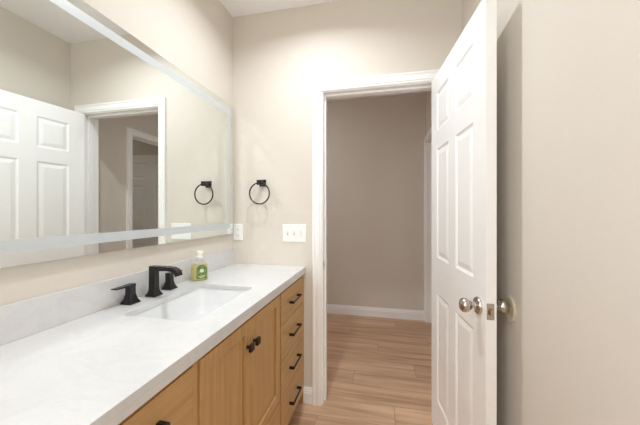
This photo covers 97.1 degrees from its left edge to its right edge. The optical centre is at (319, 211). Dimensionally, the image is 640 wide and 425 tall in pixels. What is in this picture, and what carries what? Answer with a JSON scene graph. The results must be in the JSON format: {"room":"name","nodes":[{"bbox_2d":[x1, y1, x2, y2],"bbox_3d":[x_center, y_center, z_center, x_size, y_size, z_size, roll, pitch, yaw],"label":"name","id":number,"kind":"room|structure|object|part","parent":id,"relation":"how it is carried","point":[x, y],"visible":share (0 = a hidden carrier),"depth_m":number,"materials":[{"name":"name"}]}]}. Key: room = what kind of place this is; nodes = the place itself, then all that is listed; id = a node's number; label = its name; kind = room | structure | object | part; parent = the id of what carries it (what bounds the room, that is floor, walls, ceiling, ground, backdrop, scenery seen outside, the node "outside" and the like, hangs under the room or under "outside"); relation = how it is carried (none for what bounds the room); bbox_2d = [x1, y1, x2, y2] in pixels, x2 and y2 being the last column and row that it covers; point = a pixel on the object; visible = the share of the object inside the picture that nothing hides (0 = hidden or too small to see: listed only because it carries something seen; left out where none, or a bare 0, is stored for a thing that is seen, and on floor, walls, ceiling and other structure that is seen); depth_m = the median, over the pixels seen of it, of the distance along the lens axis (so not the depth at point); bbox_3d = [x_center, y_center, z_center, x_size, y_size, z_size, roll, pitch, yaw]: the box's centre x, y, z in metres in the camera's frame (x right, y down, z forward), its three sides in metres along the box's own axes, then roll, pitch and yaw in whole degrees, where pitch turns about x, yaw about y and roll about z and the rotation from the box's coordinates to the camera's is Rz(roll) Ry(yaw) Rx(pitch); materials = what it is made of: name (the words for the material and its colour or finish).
{"room":"bathroom","nodes":[
{"label":"bathroom","id":0,"kind":"room"},
{"bbox_2d":[0,0,232,305],"bbox_3d":[-1.031,-0.050,0.359,0.120,2.627,3.361,0,0,12],"label":"wall","id":1,"kind":"structure","parent":0,"point":[196,36],"depth_m":1.34,"materials":[{"name":"paint"}]},
{"bbox_2d":[0,0,232,267],"bbox_3d":[-0.769,-0.286,1.230,0.019,0.879,1.481,0,0,12],"label":"wall mirror","id":2,"kind":"object","parent":1,"relation":"attached to","point":[107,144],"visible":1,"depth_m":1.02,"materials":[{"name":"grey mirror"}]},
{"bbox_2d":[0,248,233,345],"bbox_3d":[-0.772,0.313,1.234,0.010,0.107,1.538,0,0,12],"label":"backsplash","id":3,"kind":"structure","parent":1,"relation":"attached to","point":[24,318],"depth_m":0.96,"materials":[{"name":"white stone"}]},
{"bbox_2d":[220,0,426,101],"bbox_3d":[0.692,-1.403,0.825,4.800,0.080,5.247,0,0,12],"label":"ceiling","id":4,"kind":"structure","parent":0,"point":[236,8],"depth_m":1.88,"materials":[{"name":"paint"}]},
{"bbox_2d":[233,0,461,387],"bbox_3d":[0.887,-0.050,1.721,4.500,2.627,0.120,0,0,12],"label":"wall","id":5,"kind":"structure","parent":0,"point":[278,55],"depth_m":1.89,"materials":[{"name":"paint"}]},
{"bbox_2d":[234,224,242,239],"bbox_3d":[-0.573,0.146,1.975,0.070,0.114,0.008,0,0,12],"label":"wall outlet","id":6,"kind":"object","parent":5,"relation":"attached to","point":[238,228],"visible":1,"depth_m":1.97,"materials":[{"name":"white plastic"}]},
{"bbox_2d":[236,227,239,236],"bbox_3d":[-0.574,0.146,1.973,0.033,0.067,0.002,0,0,12],"label":"receptacle","id":7,"kind":"object","parent":6,"relation":"attached to","point":[237,228],"depth_m":1.97,"materials":[{"name":"white plastic"}]},
{"bbox_2d":[249,180,269,204],"bbox_3d":[-0.399,-0.130,1.906,0.150,0.172,0.068,0,0,12],"label":"towel ring","id":8,"kind":"object","parent":5,"relation":"attached to","point":[262,183],"visible":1,"depth_m":1.88,"materials":[{"name":"black metal"}]},
{"bbox_2d":[283,224,305,241],"bbox_3d":[-0.173,0.147,1.883,0.165,0.118,0.016,0,0,12],"label":"light switch","id":9,"kind":"object","parent":5,"relation":"attached to","point":[291,232],"visible":1,"depth_m":1.89,"materials":[{"name":"white plastic"}]},
{"bbox_2d":[303,387,311,403],"bbox_3d":[-0.092,1.214,1.867,0.090,0.099,0.014,0,0,12],"label":"baseboard","id":10,"kind":"structure","parent":5,"relation":"attached to","point":[307,392],"depth_m":1.86,"materials":[{"name":"white paint"}]},
{"bbox_2d":[312,69,438,404],"bbox_3d":[0.378,0.209,1.833,0.843,2.110,0.158,0,0,12],"label":"door frame","id":11,"kind":"structure","parent":5,"relation":"attached to","point":[419,81],"depth_m":1.84,"materials":[{"name":"white paint"}]},
{"bbox_2d":[432,0,509,424],"bbox_3d":[0.643,0.241,1.340,0.170,2.021,0.718,0,0,7],"label":"door","id":12,"kind":"structure","parent":11,"relation":"attached to","point":[465,304],"depth_m":1.18,"materials":[{"name":"white paint"}]},
{"bbox_3d":[0.560,0.353,1.061,0.068,0.066,0.066,0,0,7],"label":"knob","id":13,"kind":"part","parent":12,"relation":"part of","materials":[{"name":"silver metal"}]},
{"bbox_3d":[0.601,0.355,0.995,0.025,0.058,0.002,0,0,7],"label":"latch plate","id":14,"kind":"part","parent":12,"relation":"part of","materials":[{"name":"silver metal"}]},
{"bbox_3d":[0.661,0.353,1.049,0.068,0.066,0.066,0,0,7],"label":"knob","id":15,"kind":"part","parent":12,"relation":"part of","materials":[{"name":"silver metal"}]},
{"bbox_2d":[288,313,432,424],"bbox_3d":[0.692,1.289,0.825,4.800,0.050,5.247,0,0,12],"label":"floor","id":16,"kind":"structure","parent":0,"point":[379,369],"depth_m":2.20,"materials":[{"name":"brown wood"}]},
{"bbox_2d":[118,274,303,424],"bbox_3d":[-0.508,0.826,1.183,0.547,0.876,1.522,0,0,12],"label":"vanity cabinet","id":17,"kind":"object","parent":16,"relation":"on","point":[254,375],"visible":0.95,"depth_m":1.08,"materials":[{"name":"brown wood"}]},
{"bbox_2d":[0,248,305,424],"bbox_3d":[-0.518,0.333,1.179,0.532,0.147,1.538,0,0,12],"label":"countertop","id":18,"kind":"structure","parent":17,"relation":"on","point":[77,355],"depth_m":0.80,"materials":[{"name":"white stone"}]},
{"bbox_2d":[111,265,182,304],"bbox_3d":[-0.675,0.302,1.218,0.169,0.130,0.360,0,0,12],"label":"widespread faucet","id":19,"kind":"object","parent":18,"relation":"on","point":[130,298],"visible":1,"depth_m":1.21,"materials":[{"name":"black metal"}]},
{"bbox_3d":[-0.762,0.296,1.097,0.026,0.013,0.087,0,0,12],"label":"lever","id":20,"kind":"part","parent":19,"relation":"part of","materials":[{"name":"black metal"}]},
{"bbox_3d":[-0.756,0.331,1.127,0.050,0.071,0.050,0,0,12],"label":"handle","id":21,"kind":"part","parent":19,"relation":"part of","materials":[{"name":"black metal"}]},
{"bbox_3d":[-0.670,0.302,1.217,0.157,0.130,0.050,0,0,12],"label":"spout","id":22,"kind":"part","parent":19,"relation":"part of","materials":[{"name":"black metal"}]},
{"bbox_3d":[-0.711,0.331,1.334,0.050,0.071,0.050,0,0,12],"label":"handle","id":23,"kind":"part","parent":19,"relation":"part of","materials":[{"name":"black metal"}]},
{"bbox_3d":[-0.704,0.296,1.364,0.026,0.013,0.087,0,0,12],"label":"lever","id":24,"kind":"part","parent":19,"relation":"part of","materials":[{"name":"black metal"}]},
{"bbox_2d":[133,288,245,321],"bbox_3d":[-0.512,0.469,1.182,0.346,0.163,0.494,0,0,12],"label":"undermount sink","id":25,"kind":"object","parent":18,"relation":"in","point":[193,305],"visible":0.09,"depth_m":1.35,"materials":[{"name":"white ceramic"}]},
{"bbox_2d":[191,250,207,280],"bbox_3d":[-0.644,0.288,1.510,0.083,0.155,0.054,0,0,-36],"label":"soap bottle","id":26,"kind":"object","parent":18,"relation":"on","point":[199,267],"visible":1,"depth_m":1.49,"materials":[{"name":"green plastic"}]},
{"bbox_3d":[-0.397,0.510,0.593,0.018,0.168,0.380,0,0,12],"label":"drawer","id":27,"kind":"part","parent":17,"relation":"part of","materials":[{"name":"brown wood"}]},
{"bbox_3d":[-0.376,0.492,0.578,0.030,0.012,0.158,0,0,12],"label":"pull handle","id":28,"kind":"part","parent":17,"relation":"part of","materials":[{"name":"black metal"}]},
{"bbox_3d":[-0.316,0.692,0.963,0.018,0.532,0.318,0,0,12],"label":"door","id":29,"kind":"part","parent":17,"relation":"part of","materials":[{"name":"brown wood"}]},
{"bbox_3d":[-0.268,0.522,1.082,0.026,0.028,0.028,0,0,12],"label":"knob","id":30,"kind":"part","parent":17,"relation":"part of","materials":[{"name":"black metal"}]},
{"bbox_3d":[-0.256,0.522,1.138,0.026,0.028,0.028,0,0,12],"label":"knob","id":31,"kind":"part","parent":17,"relation":"part of","materials":[{"name":"black metal"}]},
{"bbox_3d":[-0.247,0.692,1.280,0.018,0.532,0.324,0,0,12],"label":"door","id":32,"kind":"part","parent":17,"relation":"part of","materials":[{"name":"brown wood"}]},
{"bbox_3d":[-0.281,1.076,1.123,0.018,0.214,0.645,0,0,12],"label":"drawer","id":33,"kind":"part","parent":17,"relation":"part of","materials":[{"name":"brown wood"}]},
{"bbox_3d":[-0.164,1.077,1.658,0.018,0.214,0.412,0,0,12],"label":"drawer","id":34,"kind":"part","parent":17,"relation":"part of","materials":[{"name":"brown wood"}]},
{"bbox_3d":[-0.164,0.877,1.658,0.018,0.177,0.412,0,0,12],"label":"drawer","id":35,"kind":"part","parent":17,"relation":"part of","materials":[{"name":"brown wood"}]},
{"bbox_3d":[-0.164,0.692,1.658,0.018,0.186,0.412,0,0,12],"label":"drawer","id":36,"kind":"part","parent":17,"relation":"part of","materials":[{"name":"brown wood"}]},
{"bbox_3d":[-0.164,0.510,1.658,0.018,0.168,0.412,0,0,12],"label":"drawer","id":37,"kind":"part","parent":17,"relation":"part of","materials":[{"name":"brown wood"}]},
{"bbox_3d":[-0.141,1.077,1.653,0.030,0.012,0.158,0,0,12],"label":"pull handle","id":38,"kind":"part","parent":17,"relation":"part of","materials":[{"name":"black metal"}]},
{"bbox_3d":[-0.141,0.877,1.653,0.030,0.012,0.158,0,0,12],"label":"pull handle","id":39,"kind":"part","parent":17,"relation":"part of","materials":[{"name":"black metal"}]},
{"bbox_3d":[-0.141,0.692,1.653,0.030,0.012,0.158,0,0,12],"label":"pull handle","id":40,"kind":"part","parent":17,"relation":"part of","materials":[{"name":"black metal"}]},
{"bbox_3d":[-0.141,0.510,1.653,0.030,0.012,0.158,0,0,12],"label":"pull handle","id":41,"kind":"part","parent":17,"relation":"part of","materials":[{"name":"black metal"}]},
{"bbox_2d":[327,94,425,310],"bbox_3d":[1.238,-0.050,3.329,4.500,2.627,0.120,0,0,12],"label":"wall","id":42,"kind":"structure","parent":0,"point":[375,146],"depth_m":3.39,"materials":[{"name":"paint"}]},
{"bbox_2d":[327,304,423,320],"bbox_3d":[0.115,1.209,3.506,2.229,0.109,0.014,0,0,12],"label":"baseboard","id":43,"kind":"structure","parent":42,"relation":"attached to","point":[331,308],"depth_m":3.38,"materials":[{"name":"white paint"}]},
{"bbox_2d":[426,0,639,424],"bbox_3d":[0.733,-0.050,0.816,0.156,2.627,5.007,0,0,12],"label":"wall","id":44,"kind":"structure","parent":0,"point":[568,71],"depth_m":0.72,"materials":[{"name":"paint"}]},
{"bbox_2d":[424,126,431,322],"bbox_3d":[1.157,0.209,2.724,0.140,2.110,1.096,0,0,12],"label":"door frame","id":45,"kind":"structure","parent":44,"relation":"attached to","point":[428,138],"depth_m":3.20,"materials":[{"name":"white paint"}]},
{"bbox_2d":[504,296,516,321],"bbox_3d":[0.697,0.358,1.038,0.008,0.092,0.092,0,0,12],"label":"bumper cover","id":46,"kind":"object","parent":44,"relation":"attached to","point":[511,315],"visible":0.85,"depth_m":1.02,"materials":[{"name":"beige rubber"}]}
]}

